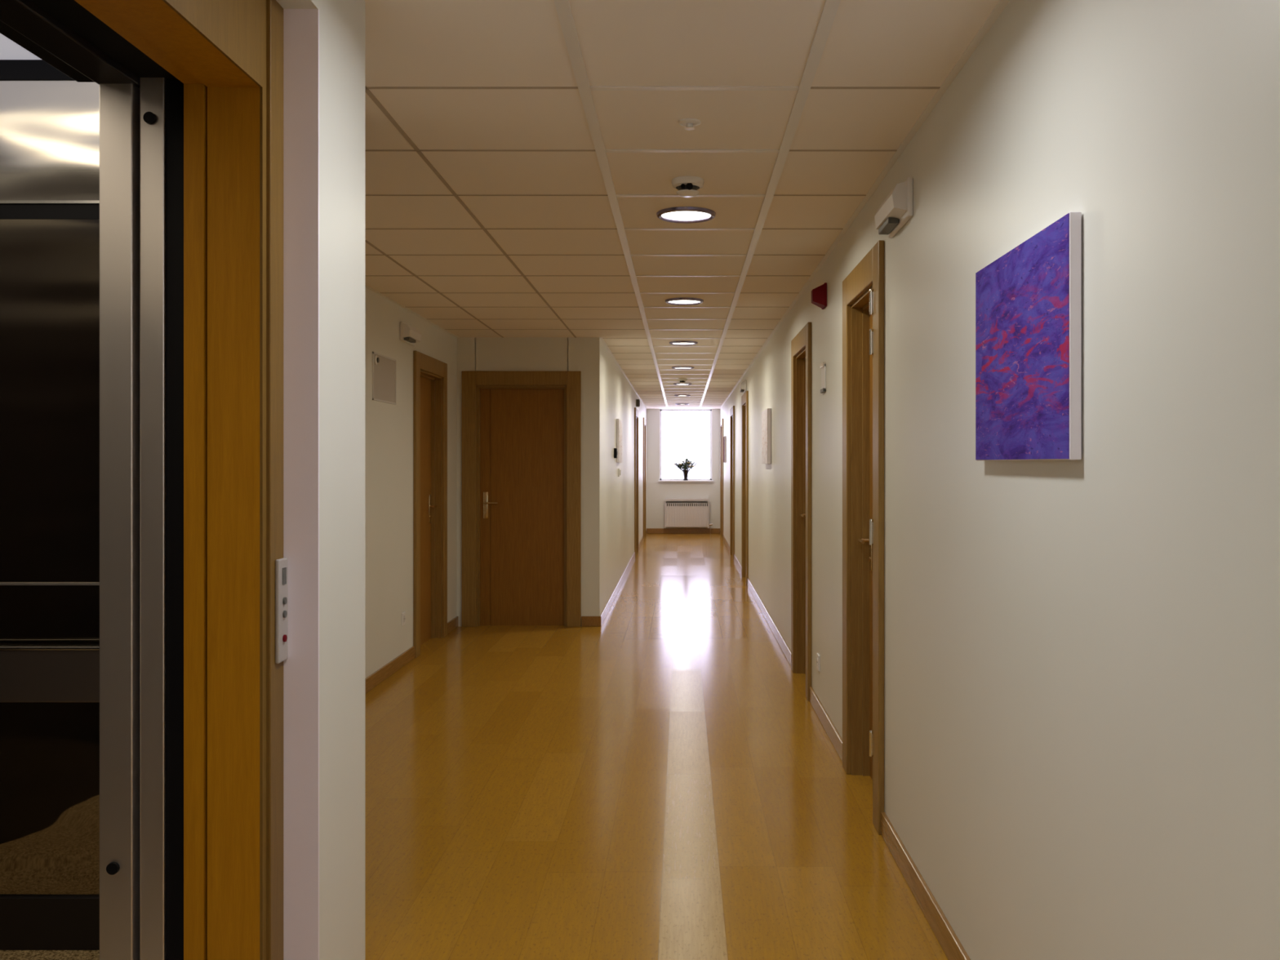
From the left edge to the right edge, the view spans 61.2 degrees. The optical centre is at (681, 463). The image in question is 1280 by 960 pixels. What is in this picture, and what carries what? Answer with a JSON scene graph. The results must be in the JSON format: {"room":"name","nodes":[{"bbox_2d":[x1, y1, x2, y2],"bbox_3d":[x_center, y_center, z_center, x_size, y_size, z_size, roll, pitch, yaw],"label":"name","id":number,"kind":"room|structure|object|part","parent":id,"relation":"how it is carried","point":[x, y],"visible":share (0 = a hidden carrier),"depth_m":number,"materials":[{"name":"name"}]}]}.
{"room":"building corridor","nodes":[
{"label":"building corridor","id":0,"kind":"room"},
{"bbox_2d":[275,0,364,959],"bbox_3d":[-0.886,-0.015,-0.220,0.347,2.770,6.840,0,0,0],"label":"wall","id":1,"kind":"structure","parent":0,"point":[341,22],"depth_m":2.26,"materials":[{"name":"paint"}]},
{"bbox_2d":[31,0,287,959],"bbox_3d":[-0.934,0.210,1.550,0.332,2.320,1.170,0,0,0],"label":"door frame","id":2,"kind":"structure","parent":1,"relation":"in","point":[220,62],"depth_m":2.01,"materials":[{"name":"brown wood"}]},
{"bbox_3d":[-0.782,0.228,1.550,0.005,2.245,1.150,0,0,0],"label":"casing","id":3,"kind":"part","parent":2,"relation":"part of","materials":[{"name":"brown wood"}]},
{"bbox_3d":[-0.774,0.285,2.096,0.012,0.200,0.053,0,0,0],"label":"call panel","id":4,"kind":"part","parent":2,"relation":"part of","materials":[{"name":"silver metal"}]},
{"bbox_2d":[283,8,319,959],"bbox_3d":[-0.746,0.230,2.118,0.068,2.240,0.006,0,0,0],"label":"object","id":5,"kind":"structure","parent":1,"relation":"attached to","point":[300,26],"depth_m":2.12,"materials":[{"name":"white paint"}]},
{"bbox_2d":[364,286,457,678],"bbox_3d":[-1.930,0.155,6.085,0.140,2.430,5.970,0,0,0],"label":"wall","id":6,"kind":"structure","parent":0,"point":[388,427],"depth_m":7.00,"materials":[{"name":"paint"}]},
{"bbox_2d":[372,351,395,404],"bbox_3d":[-1.857,-0.525,6.750,0.007,0.290,0.520,0,0,0],"label":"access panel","id":7,"kind":"object","parent":6,"relation":"attached to","point":[384,374],"visible":1,"depth_m":6.73,"materials":[{"name":"beige metal"}]},
{"bbox_2d":[374,355,379,364],"bbox_3d":[-1.849,-0.625,6.550,0.022,0.060,0.060,0,0,0],"label":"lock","id":8,"kind":"object","parent":7,"relation":"attached to","point":[376,358],"visible":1,"depth_m":6.54,"materials":[{"name":"white"}]},
{"bbox_2d":[401,611,405,626],"bbox_3d":[-1.854,1.038,7.200,0.012,0.085,0.080,0,0,0],"label":"wall outlet","id":9,"kind":"object","parent":6,"relation":"attached to","point":[403,614],"visible":1,"depth_m":7.19,"materials":[{"name":"white plastic"}]},
{"bbox_2d":[400,321,421,346],"bbox_3d":[-1.827,-0.873,7.290,0.066,0.125,0.340,0,0,0],"label":"emergency light","id":10,"kind":"object","parent":6,"relation":"attached to","point":[409,334],"visible":1,"depth_m":7.17,"materials":[{"name":"white plastic"}]},
{"bbox_3d":[-1.851,-0.873,7.290,0.018,0.125,0.340,0,0,0],"label":"plate","id":11,"kind":"part","parent":10,"relation":"part of","materials":[{"name":"white plastic"}]},
{"bbox_2d":[364,616,458,693],"bbox_3d":[-1.855,1.308,6.065,0.017,0.085,5.730,0,0,0],"label":"baseboard","id":12,"kind":"structure","parent":6,"relation":"attached to","point":[389,668],"depth_m":6.92,"materials":[{"name":"brown wood"}]},
{"bbox_2d":[413,350,447,657],"bbox_3d":[-1.919,0.285,7.975,0.162,2.130,0.990,0,0,0],"label":"door","id":13,"kind":"structure","parent":6,"relation":"in","point":[429,373],"depth_m":8.24,"materials":[{"name":"brown wood"}]},
{"bbox_3d":[-1.904,0.350,8.240,0.062,0.220,0.130,0,0,0],"label":"handle","id":14,"kind":"part","parent":13,"relation":"part of","materials":[{"name":"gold metal"}]},
{"bbox_2d":[457,337,582,626],"bbox_3d":[-1.409,0.155,9.000,1.181,2.430,0.140,0,0,0],"label":"wall","id":15,"kind":"structure","parent":0,"point":[473,353],"depth_m":8.93,"materials":[{"name":"paint"}]},
{"bbox_2d":[461,371,581,626],"bbox_3d":[-1.325,0.295,8.989,0.984,2.110,0.162,0,0,0],"label":"door","id":16,"kind":"structure","parent":15,"relation":"in","point":[521,431],"depth_m":8.98,"materials":[{"name":"brown wood"}]},
{"bbox_3d":[-1.585,0.350,8.944,0.130,0.220,0.062,0,0,0],"label":"handle","id":17,"kind":"part","parent":16,"relation":"part of","materials":[{"name":"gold metal"}]},
{"bbox_2d":[581,616,599,626],"bbox_3d":[-0.755,1.308,8.925,0.150,0.085,0.017,0,0,0],"label":"baseboard","id":18,"kind":"structure","parent":15,"relation":"attached to","point":[586,621],"depth_m":8.92,"materials":[{"name":"brown wood"}]},
{"bbox_2d":[582,337,646,616],"bbox_3d":[-0.750,0.155,14.915,0.140,2.430,11.970,0,0,0],"label":"wall","id":19,"kind":"structure","parent":0,"point":[608,498],"depth_m":9.60,"materials":[{"name":"paint"}]},
{"bbox_2d":[613,448,617,457],"bbox_3d":[-0.663,-0.100,10.850,0.033,0.100,0.090,0,0,0],"label":"thermostat","id":20,"kind":"object","parent":19,"relation":"attached to","point":[615,449],"visible":1,"depth_m":10.81,"materials":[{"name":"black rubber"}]},
{"bbox_2d":[616,418,622,462],"bbox_3d":[-0.665,-0.233,11.515,0.024,0.455,0.630,0,0,0],"label":"canvas painting","id":21,"kind":"object","parent":19,"relation":"attached to","point":[619,423],"visible":1,"depth_m":11.27,"materials":[{"name":"white"}]},
{"bbox_2d":[617,468,621,476],"bbox_3d":[-0.665,0.101,11.550,0.031,0.088,0.084,0,0,0],"label":"light switch","id":22,"kind":"object","parent":19,"relation":"attached to","point":[619,469],"visible":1,"depth_m":11.51,"materials":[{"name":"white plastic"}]},
{"bbox_2d":[599,528,647,626],"bbox_3d":[-0.674,1.308,14.808,0.017,0.085,11.784,0,0,0],"label":"baseboard","id":23,"kind":"structure","parent":19,"relation":"attached to","point":[611,598],"depth_m":11.05,"materials":[{"name":"brown wood"}]},
{"bbox_2d":[634,407,638,557],"bbox_3d":[-0.739,0.275,15.975,0.162,2.150,0.970,0,0,0],"label":"door","id":24,"kind":"structure","parent":19,"relation":"in","point":[636,411],"depth_m":16.33,"materials":[{"name":"brown wood"}]},
{"bbox_2d":[635,399,639,407],"bbox_3d":[-0.653,-0.895,16.100,0.053,0.110,0.120,0,0,0],"label":"wall speaker","id":25,"kind":"object","parent":19,"relation":"attached to","point":[637,401],"visible":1,"depth_m":16.04,"materials":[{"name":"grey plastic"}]},
{"bbox_2d":[643,417,645,537],"bbox_3d":[-0.739,0.275,19.375,0.162,2.150,0.970,0,0,0],"label":"door","id":26,"kind":"structure","parent":19,"relation":"in","point":[644,419],"depth_m":19.73,"materials":[{"name":"brown wood"}]},
{"bbox_2d":[364,533,947,959],"bbox_3d":[-0.552,1.400,8.655,2.856,0.100,24.590,0,0,0],"label":"floor","id":27,"kind":"structure","parent":0,"point":[659,780],"depth_m":4.34,"materials":[{"name":"laminate"}]},
{"bbox_2d":[646,408,719,528],"bbox_3d":[0.028,0.155,20.800,1.696,2.430,0.200,0,0,0],"label":"wall","id":28,"kind":"structure","parent":0,"point":[657,491],"depth_m":20.70,"materials":[{"name":"paint"}]},
{"bbox_2d":[646,528,719,533],"bbox_3d":[0.028,1.300,20.695,1.416,0.100,0.017,0,0,0],"label":"baseboard","id":29,"kind":"structure","parent":28,"relation":"attached to","point":[650,531],"depth_m":20.69,"materials":[{"name":"brown wood"}]},
{"bbox_2d":[657,409,713,481],"bbox_3d":[0.077,-0.338,20.745,1.055,1.395,0.210,0,0,0],"label":"window","id":30,"kind":"structure","parent":28,"relation":"in","point":[710,411],"depth_m":20.80,"materials":[{"name":"white paint"}]},
{"bbox_2d":[682,470,688,479],"bbox_3d":[0.075,0.230,20.720,0.140,0.200,0.140,0,0,0],"label":"flower vase","id":31,"kind":"object","parent":30,"relation":"on","point":[685,472],"visible":1,"depth_m":20.68,"materials":[{"name":"black"}]},
{"bbox_2d":[673,457,698,471],"bbox_3d":[0.076,0.055,20.719,0.486,0.297,0.243,0,0,0],"label":"flower bouquet","id":32,"kind":"object","parent":31,"relation":"in","point":[687,464],"visible":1,"depth_m":20.67,"materials":[{"name":"green plant"}]},
{"bbox_3d":[0.077,0.345,20.720,1.055,0.029,0.160,0,0,0],"label":"sill","id":33,"kind":"part","parent":30,"relation":"part of","materials":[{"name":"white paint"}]},
{"bbox_2d":[664,498,712,533],"bbox_3d":[0.130,1.012,20.631,0.910,0.675,0.136,0,0,0],"label":"radiator","id":34,"kind":"object","parent":28,"relation":"attached to","point":[677,514],"visible":1,"depth_m":20.57,"materials":[{"name":"white metal"}]},
{"bbox_2d":[666,502,707,506],"bbox_3d":[0.095,0.784,20.607,0.800,0.072,0.082,0,0,0],"label":"grille","id":35,"kind":"object","parent":34,"relation":"attached to","point":[668,504],"depth_m":20.57,"materials":[{"name":"white metal"}]},
{"bbox_3d":[0.095,0.990,20.583,0.800,0.460,0.020,0,0,0],"label":"panel","id":36,"kind":"part","parent":34,"relation":"part of","materials":[{"name":"white metal"}]},
{"bbox_2d":[364,0,1010,408],"bbox_3d":[-0.562,-1.077,8.655,2.876,0.086,24.590,0,0,0],"label":"ceiling","id":37,"kind":"structure","parent":0,"point":[522,157],"depth_m":3.64,"materials":[{"name":"white tile"}]},
{"bbox_2d":[675,403,688,404],"bbox_3d":[0.006,-1.035,18.900,0.248,0.022,0.248,0,0,0],"label":"recessed light","id":38,"kind":"object","parent":37,"relation":"in","point":[675,403],"visible":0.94,"depth_m":18.87,"materials":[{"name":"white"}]},
{"bbox_2d":[677,378,687,383],"bbox_3d":[0.008,-1.012,13.350,0.120,0.061,0.120,0,0,0],"label":"smoke detector","id":39,"kind":"object","parent":37,"relation":"attached to","point":[682,380],"visible":1,"depth_m":13.31,"materials":[{"name":"white plastic"}]},
{"bbox_2d":[674,394,690,396],"bbox_3d":[0.008,-1.035,16.500,0.248,0.022,0.248,0,0,0],"label":"recessed light","id":40,"kind":"object","parent":37,"relation":"in","point":[677,395],"visible":0.97,"depth_m":16.41,"materials":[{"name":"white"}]},
{"bbox_2d":[671,365,693,369],"bbox_3d":[0.012,-1.035,11.700,0.248,0.022,0.248,0,0,0],"label":"recessed light","id":41,"kind":"object","parent":37,"relation":"in","point":[682,367],"visible":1,"depth_m":11.66,"materials":[{"name":"white plastic"}]},
{"bbox_2d":[673,382,692,385],"bbox_3d":[0.010,-1.035,14.100,0.248,0.022,0.248,0,0,0],"label":"recessed light","id":42,"kind":"object","parent":37,"relation":"in","point":[674,384],"visible":0.91,"depth_m":14.04,"materials":[{"name":"white plastic"}]},
{"bbox_2d":[669,340,697,345],"bbox_3d":[0.014,-1.035,9.300,0.248,0.022,0.248,0,0,0],"label":"recessed light","id":43,"kind":"object","parent":37,"relation":"in","point":[679,342],"visible":1,"depth_m":9.27,"materials":[{"name":"white plastic"}]},
{"bbox_2d":[673,342,693,344],"bbox_3d":[0.014,-1.036,9.300,0.202,0.011,0.202,0,0,0],"label":"diffuser","id":44,"kind":"object","parent":43,"relation":"attached to","point":[673,343],"depth_m":9.33,"materials":[{"name":"white plastic"}]},
{"bbox_2d":[665,297,703,305],"bbox_3d":[0.016,-1.035,6.900,0.248,0.022,0.248,0,0,0],"label":"recessed light","id":45,"kind":"object","parent":37,"relation":"in","point":[679,300],"visible":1,"depth_m":6.87,"materials":[{"name":"white plastic"}]},
{"bbox_2d":[668,300,699,303],"bbox_3d":[0.016,-1.036,6.900,0.202,0.011,0.202,0,0,0],"label":"diffuser","id":46,"kind":"object","parent":45,"relation":"attached to","point":[669,301],"depth_m":6.92,"materials":[{"name":"white plastic"}]},
{"bbox_2d":[656,206,715,223],"bbox_3d":[0.018,-1.035,4.500,0.248,0.022,0.248,0,0,0],"label":"recessed light","id":47,"kind":"object","parent":37,"relation":"in","point":[685,215],"visible":1,"depth_m":4.48,"materials":[{"name":"white plastic"}]},
{"bbox_2d":[662,211,710,220],"bbox_3d":[0.018,-1.036,4.500,0.202,0.011,0.202,0,0,0],"label":"diffuser","id":48,"kind":"object","parent":47,"relation":"attached to","point":[666,215],"depth_m":4.51,"materials":[{"name":"white plastic"}]},
{"bbox_2d":[671,176,704,197],"bbox_3d":[0.022,-1.012,3.970,0.120,0.061,0.120,0,0,0],"label":"smoke detector","id":49,"kind":"object","parent":37,"relation":"attached to","point":[687,186],"visible":1,"depth_m":3.93,"materials":[{"name":"white plastic"}]},
{"bbox_2d":[678,118,701,129],"bbox_3d":[0.024,-1.030,3.290,0.068,0.024,0.068,0,0,0],"label":"sprinkler head","id":50,"kind":"object","parent":37,"relation":"attached to","point":[689,122],"visible":1,"depth_m":3.28},
{"bbox_2d":[720,0,1279,959],"bbox_3d":[0.806,0.155,8.630,0.140,2.430,24.540,0,0,0],"label":"wall","id":51,"kind":"structure","parent":0,"point":[1082,657],"depth_m":1.94,"materials":[{"name":"paint"}]},
{"bbox_2d":[720,418,723,538],"bbox_3d":[0.795,0.280,19.575,0.162,2.140,0.950,0,0,0],"label":"door","id":52,"kind":"structure","parent":51,"relation":"in","point":[722,420],"depth_m":19.18,"materials":[{"name":"brown wood"}]},
{"bbox_2d":[723,435,725,462],"bbox_3d":[0.721,-0.230,18.200,0.024,0.440,0.500,0,0,0],"label":"canvas painting","id":53,"kind":"object","parent":51,"relation":"attached to","point":[724,437],"visible":1,"depth_m":17.97,"materials":[{"name":"white"}]},
{"bbox_2d":[729,405,734,559],"bbox_3d":[0.795,0.275,15.525,0.162,2.150,0.970,0,0,0],"label":"door","id":54,"kind":"structure","parent":51,"relation":"in","point":[732,409],"depth_m":15.88,"materials":[{"name":"brown wood"}]},
{"bbox_2d":[739,380,746,392],"bbox_3d":[0.703,-0.882,12.450,0.066,0.125,0.340,0,0,0],"label":"emergency light","id":55,"kind":"object","parent":51,"relation":"attached to","point":[743,387],"visible":0.98,"depth_m":12.29,"materials":[{"name":"white plastic"}]},
{"bbox_3d":[0.727,-0.882,12.450,0.018,0.125,0.340,0,0,0],"label":"plate","id":56,"kind":"part","parent":55,"relation":"part of","materials":[{"name":"white plastic"}]},
{"bbox_2d":[741,391,748,585],"bbox_3d":[0.795,0.275,12.435,0.162,2.150,0.990,0,0,0],"label":"door","id":57,"kind":"structure","parent":51,"relation":"in","point":[744,398],"depth_m":12.80,"materials":[{"name":"brown wood"}]},
{"bbox_2d":[761,408,771,463],"bbox_3d":[0.718,-0.223,9.185,0.030,0.455,0.630,0,0,0],"label":"canvas painting","id":58,"kind":"object","parent":51,"relation":"attached to","point":[766,414],"visible":1,"depth_m":8.92,"materials":[{"name":"white"}]},
{"bbox_2d":[791,321,811,701],"bbox_3d":[0.795,0.275,6.590,0.162,2.150,0.940,0,0,0],"label":"door","id":59,"kind":"structure","parent":51,"relation":"in","point":[801,344],"depth_m":6.93,"materials":[{"name":"brown wood"}]},
{"bbox_2d":[816,653,820,671],"bbox_3d":[0.730,1.067,5.790,0.012,0.085,0.080,0,0,0],"label":"wall outlet","id":60,"kind":"object","parent":51,"relation":"attached to","point":[818,657],"visible":1,"depth_m":5.75,"materials":[{"name":"white plastic"}]},
{"bbox_2d":[811,282,826,309],"bbox_3d":[0.701,-0.855,5.530,0.070,0.120,0.120,0,0,0],"label":"fire alarm","id":61,"kind":"object","parent":51,"relation":"attached to","point":[819,295],"visible":1,"depth_m":5.49,"materials":[{"name":"red plastic"}]},
{"bbox_3d":[0.729,-0.855,5.530,0.014,0.120,0.120,0,0,0],"label":"plate","id":62,"kind":"part","parent":61,"relation":"part of","materials":[{"name":"red plastic"}]},
{"bbox_2d":[820,361,826,392],"bbox_3d":[0.729,-0.442,5.580,0.014,0.152,0.120,0,0,0],"label":"door sign","id":63,"kind":"object","parent":51,"relation":"attached to","point":[823,366],"visible":1,"depth_m":5.53,"materials":[{"name":"white plastic"}]},
{"bbox_3d":[0.732,-0.440,5.580,0.008,0.140,0.120,0,0,0],"label":"plate","id":64,"kind":"part","parent":63,"relation":"part of","materials":[{"name":"white plastic"}]},
{"bbox_2d":[719,528,970,959],"bbox_3d":[0.731,1.308,8.600,0.017,0.085,24.200,0,0,0],"label":"baseboard","id":65,"kind":"structure","parent":51,"relation":"attached to","point":[943,931],"depth_m":3.54,"materials":[{"name":"brown wood"}]},
{"bbox_2d":[842,240,884,835],"bbox_3d":[0.788,0.270,4.365,0.176,2.160,0.890,0,0,0],"label":"door","id":66,"kind":"structure","parent":51,"relation":"in","point":[863,288],"depth_m":4.66,"materials":[{"name":"brown wood"}]},
{"bbox_3d":[0.780,0.350,4.570,0.062,0.220,0.130,0,0,0],"label":"handle","id":67,"kind":"part","parent":66,"relation":"part of","materials":[{"name":"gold metal"}]},
{"bbox_2d":[874,177,913,237],"bbox_3d":[0.703,-0.848,3.600,0.066,0.125,0.340,0,0,0],"label":"emergency light","id":68,"kind":"object","parent":51,"relation":"attached to","point":[897,208],"visible":1,"depth_m":3.49,"materials":[{"name":"white plastic"}]},
{"bbox_3d":[0.727,-0.848,3.600,0.018,0.125,0.340,0,0,0],"label":"plate","id":69,"kind":"part","parent":68,"relation":"part of","materials":[{"name":"white plastic"}]},
{"bbox_2d":[975,212,1081,460],"bbox_3d":[0.721,-0.234,2.295,0.024,0.455,0.630,0,0,0],"label":"canvas painting","id":70,"kind":"object","parent":51,"relation":"attached to","point":[1028,299],"visible":1,"depth_m":2.19,"materials":[{"name":"purple fabric"}]},
{"bbox_3d":[-1.789,0.000,1.900,1.621,2.800,2.600,0,0,0],"label":"wall","id":71,"kind":"structure","parent":0,"visible":0},
{"bbox_2d":[0,0,165,959],"bbox_3d":[-1.712,0.115,1.940,1.477,2.530,2.160,0,0,0],"label":"elevator","id":72,"kind":"object","parent":71,"relation":"in","point":[82,136],"visible":0.47,"depth_m":3.00,"materials":[{"name":"metal"}]},
{"bbox_3d":[-1.800,-1.133,1.940,1.240,0.033,2.120,0,0,0],"label":"ceiling panel","id":73,"kind":"part","parent":72,"relation":"part of","materials":[{"name":"white"}]},
{"bbox_3d":[-1.770,-0.895,3.007,1.300,0.340,0.025,0,0,0],"label":"wall panel","id":74,"kind":"part","parent":72,"relation":"part of","materials":[{"name":"silver metal"}]},
{"bbox_3d":[-1.770,0.335,2.994,1.300,0.006,0.012,0,0,0],"label":"trim rail","id":75,"kind":"part","parent":72,"relation":"part of","materials":[{"name":"silver metal"}]},
{"bbox_2d":[0,218,99,896],"bbox_3d":[-1.770,0.263,3.010,1.300,1.885,0.020,0,0,0],"label":"mirror","id":76,"kind":"object","parent":72,"relation":"on","point":[50,268],"depth_m":3.00,"materials":[{"name":"black mirror"}]},
{"bbox_3d":[-1.770,1.275,3.002,1.300,0.144,0.035,0,0,0],"label":"kick plate","id":77,"kind":"part","parent":72,"relation":"part of","materials":[{"name":"black"}]},
{"bbox_3d":[-1.745,0.578,2.942,1.230,0.145,0.025,0,0,0],"label":"handrail","id":78,"kind":"part","parent":72,"relation":"part of","materials":[{"name":"silver metal"}]},
{"bbox_3d":[-1.745,0.502,2.942,1.230,0.010,0.035,0,0,0],"label":"handrail","id":79,"kind":"part","parent":72,"relation":"part of","materials":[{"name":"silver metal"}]},
{"bbox_3d":[-1.059,0.300,2.080,0.062,2.100,0.120,0,0,0],"label":"post","id":80,"kind":"part","parent":72,"relation":"part of","materials":[{"name":"silver metal"}]},
{"bbox_3d":[-0.996,0.290,2.085,0.046,2.120,0.110,0,0,0],"label":"post","id":81,"kind":"part","parent":72,"relation":"part of","materials":[{"name":"silver metal"}]}
]}

